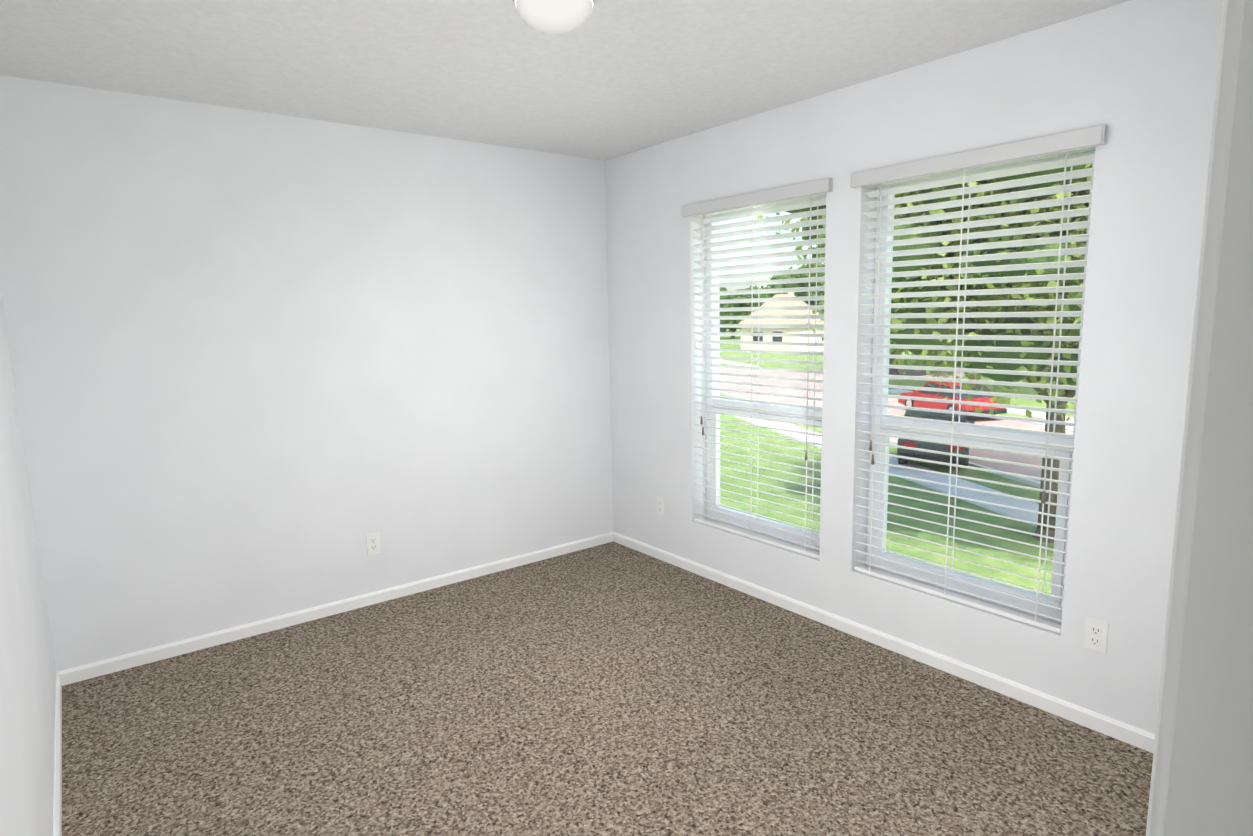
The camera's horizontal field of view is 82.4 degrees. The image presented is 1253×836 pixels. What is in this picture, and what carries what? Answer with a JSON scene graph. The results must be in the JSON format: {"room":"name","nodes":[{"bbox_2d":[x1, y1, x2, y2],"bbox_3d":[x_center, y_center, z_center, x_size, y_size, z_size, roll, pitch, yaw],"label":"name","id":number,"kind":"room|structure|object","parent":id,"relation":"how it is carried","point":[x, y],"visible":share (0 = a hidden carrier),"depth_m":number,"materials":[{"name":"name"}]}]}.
{"room":"empty bedroom","nodes":[
{"label":"empty bedroom","id":0,"kind":"room"},
{"bbox_2d":[0,287,55,835],"bbox_3d":[-0.885,0.184,0.795,0.120,2.440,5.120,-8,10,-37],"label":"wall","id":1,"kind":"structure","parent":0,"point":[27,701],"depth_m":1.99,"materials":[{"name":"white paint"}]},
{"bbox_2d":[53,672,61,835],"bbox_3d":[-0.845,1.347,1.054,0.013,0.062,5.000,-8,10,-37],"label":"baseboard","id":2,"kind":"structure","parent":1,"relation":"attached to","point":[57,819],"depth_m":2.39,"materials":[{"name":"white wood"}]},
{"bbox_2d":[0,75,613,671],"bbox_3d":[-1.346,-0.234,3.730,3.045,2.440,0.120,-8,10,-37],"label":"wall","id":3,"kind":"structure","parent":0,"point":[266,365],"depth_m":3.41,"materials":[{"name":"white paint"}]},
{"bbox_2d":[58,532,612,685],"bbox_3d":[-1.234,0.943,3.886,2.925,0.062,0.013,-8,10,-37],"label":"baseboard","id":4,"kind":"structure","parent":3,"relation":"attached to","point":[116,664],"depth_m":3.59,"materials":[{"name":"white wood"}]},
{"bbox_2d":[366,532,380,555],"bbox_3d":[-1.334,0.664,3.774,0.070,0.115,0.008,-8,10,-37],"label":"outlet","id":5,"kind":"object","parent":3,"relation":"attached to","point":[373,543],"visible":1,"depth_m":3.77,"materials":[{"name":"white plastic"}]},
{"bbox_2d":[0,0,1131,159],"bbox_3d":[0.278,-1.291,1.597,3.235,0.200,5.240,-8,10,-37],"label":"ceiling","id":6,"kind":"structure","parent":0,"point":[608,79],"depth_m":2.61,"materials":[{"name":"white paint"}]},
{"bbox_2d":[513,0,594,33],"bbox_3d":[-0.210,-1.192,2.085,0.237,0.116,0.237,-8,10,-37],"label":"ceiling light fixture","id":7,"kind":"object","parent":6,"relation":"attached to","point":[555,16],"visible":1,"depth_m":2.04,"materials":[{"name":"white glass"}]},
{"bbox_2d":[62,542,1152,835],"bbox_3d":[0.332,1.346,1.981,3.235,0.250,5.240,-8,10,-37],"label":"floor","id":8,"kind":"structure","parent":0,"point":[612,688],"depth_m":2.60,"materials":[{"name":"carpet"}]},
{"bbox_2d":[605,0,1223,733],"bbox_3d":[1.504,-0.144,2.712,0.190,2.440,5.240,-8,10,-37],"label":"wall","id":9,"kind":"structure","parent":0,"point":[1137,78],"depth_m":2.69,"materials":[{"name":"white paint"}]},
{"bbox_2d":[657,496,664,516],"bbox_3d":[0.207,0.538,4.350,0.008,0.115,0.070,-8,10,-37],"label":"outlet","id":10,"kind":"object","parent":9,"relation":"attached to","point":[660,506],"visible":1,"depth_m":4.34,"materials":[{"name":"white plastic"}]},
{"bbox_2d":[705,196,825,550],"bbox_3d":[0.750,-0.240,3.755,0.067,1.760,0.891,-8,10,-37],"label":"window","id":11,"kind":"structure","parent":9,"relation":"in","point":[764,520],"depth_m":3.92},
{"bbox_2d":[682,178,832,558],"bbox_3d":[0.648,-0.236,3.675,0.090,1.770,0.961,-8,10,-37],"label":"window blind","id":12,"kind":"object","parent":11,"relation":"attached to","point":[802,191],"visible":0.92,"depth_m":3.61,"materials":[{"name":"white plastic"}]},
{"bbox_2d":[613,532,1154,752],"bbox_3d":[0.993,0.968,3.400,0.013,0.062,3.520,-8,10,-37],"label":"baseboard","id":13,"kind":"structure","parent":9,"relation":"attached to","point":[1117,729],"depth_m":3.03,"materials":[{"name":"white wood"}]},
{"bbox_2d":[866,150,1094,622],"bbox_3d":[1.408,-0.132,2.921,0.067,1.760,0.887,-8,10,-37],"label":"window","id":14,"kind":"structure","parent":9,"relation":"in","point":[1057,556],"depth_m":2.96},
{"bbox_2d":[850,124,1107,633],"bbox_3d":[1.306,-0.128,2.841,0.090,1.770,0.957,-8,10,-37],"label":"window blind","id":15,"kind":"object","parent":14,"relation":"attached to","point":[1068,142],"visible":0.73,"depth_m":2.76,"materials":[{"name":"white plastic"}]},
{"bbox_2d":[1084,617,1108,653],"bbox_3d":[1.650,0.766,2.516,0.008,0.115,0.070,-8,10,-37],"label":"outlet","id":16,"kind":"object","parent":9,"relation":"attached to","point":[1096,635],"visible":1,"depth_m":2.51,"materials":[{"name":"white plastic"}]},
{"bbox_3d":[0.942,0.129,0.922,2.926,2.441,0.120,-8,10,-37],"label":"wall","id":17,"kind":"structure","parent":0,"visible":0},
{"bbox_2d":[1146,0,1252,835],"bbox_3d":[0.210,0.394,0.390,1.065,2.097,0.137,-8,10,-37],"label":"door frame","id":18,"kind":"structure","parent":17,"relation":"attached to","point":[1201,784],"depth_m":0.66,"materials":[{"name":"white paint"}]},
{"label":"outside","id":19,"kind":"structure","parent":0,"visible":0},
{"bbox_2d":[720,360,1073,526],"bbox_3d":[4.418,-4.159,58.744,146.385,0.120,295.217,-8,10,-37],"label":"sidewalk","id":20,"kind":"structure","parent":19,"point":[1031,516],"depth_m":18.80,"materials":[{"name":"grey concrete"}]},
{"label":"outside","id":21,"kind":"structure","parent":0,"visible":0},
{"bbox_2d":[720,364,1072,481],"bbox_3d":[31.283,-7.684,79.431,209.670,0.040,292.977,-8,10,-37],"label":"street","id":22,"kind":"structure","parent":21,"point":[1012,458],"depth_m":36.75,"materials":[{"name":"grey asphalt"}]},
{"bbox_2d":[897,409,974,467],"bbox_3d":[9.299,0.468,21.543,2.120,1.420,4.670,3,9,25],"label":"car","id":23,"kind":"object","parent":22,"relation":"on","point":[916,444],"depth_m":19.73,"materials":[{"name":"metal"}]},
{"bbox_2d":[898,381,1006,417],"bbox_3d":[13.543,-0.858,30.042,2.120,1.420,4.670,-3,9,-13],"label":"car","id":24,"kind":"object","parent":22,"relation":"on","point":[937,405],"depth_m":28.96,"materials":[{"name":"red metal"}]},
{"bbox_2d":[720,329,1077,595],"bbox_3d":[60.272,-9.469,89.410,320.000,0.500,380.000,-8,10,-37],"label":"lawn","id":25,"kind":"structure","parent":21,"point":[1010,556],"depth_m":17.04,"materials":[{"name":"green plant"}]},
{"bbox_2d":[719,295,726,321],"bbox_3d":[8.708,-14.878,98.575,10.651,9.777,10.151,-8,10,-37],"label":"tree","id":26,"kind":"object","parent":25,"relation":"on","point":[721,305],"depth_m":98.32,"materials":[{"name":"green plant"}]},
{"bbox_2d":[719,287,760,338],"bbox_3d":[17.664,-17.514,118.741,9.602,8.921,9.092,-8,10,-37],"label":"tree","id":27,"kind":"object","parent":25,"relation":"on","point":[732,313],"depth_m":116.47,"materials":[{"name":"green plant"}]},
{"bbox_2d":[744,285,774,311],"bbox_3d":[24.244,-19.477,129.898,9.849,9.291,10.379,-8,10,-37],"label":"tree","id":28,"kind":"object","parent":25,"relation":"on","point":[765,295],"depth_m":126.83,"materials":[{"name":"green plant"}]},
{"bbox_2d":[738,292,823,350],"bbox_3d":[18.611,-11.585,84.459,10.600,6.800,10.000,1,8,12],"label":"neighbouring house","id":29,"kind":"structure","parent":25,"relation":"on","point":[783,330],"depth_m":80.70,"materials":[{"name":"beige"}]},
{"bbox_2d":[766,263,824,312],"bbox_3d":[25.847,-16.000,99.379,13.154,11.080,11.796,-8,10,-37],"label":"tree","id":30,"kind":"object","parent":25,"relation":"on","point":[795,285],"depth_m":96.28,"materials":[{"name":"green plant"}]},
{"bbox_2d":[815,283,899,374],"bbox_3d":[17.952,-8.033,48.171,10.147,10.401,9.801,-8,10,-37],"label":"tree","id":31,"kind":"object","parent":25,"relation":"on","point":[891,360],"depth_m":48.37,"materials":[{"name":"green plant"}]},
{"bbox_2d":[757,163,1091,542],"bbox_3d":[7.926,-2.865,12.851,11.354,10.753,11.386,-8,10,-37],"label":"tree","id":32,"kind":"object","parent":25,"relation":"on","point":[1035,355],"depth_m":11.38,"materials":[{"name":"green plant"}]},
{"bbox_2d":[933,296,1005,366],"bbox_3d":[23.797,-9.912,54.146,11.471,12.186,11.928,-8,10,-37],"label":"tree","id":33,"kind":"object","parent":25,"relation":"on","point":[941,361],"depth_m":54.54,"materials":[{"name":"green plant"}]},
{"bbox_2d":[1031,283,1078,343],"bbox_3d":[28.585,-7.783,40.530,12.436,11.720,12.420,-8,10,-37],"label":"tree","id":34,"kind":"object","parent":25,"relation":"on","point":[1050,306],"depth_m":39.96,"materials":[{"name":"green plant"}]}
]}

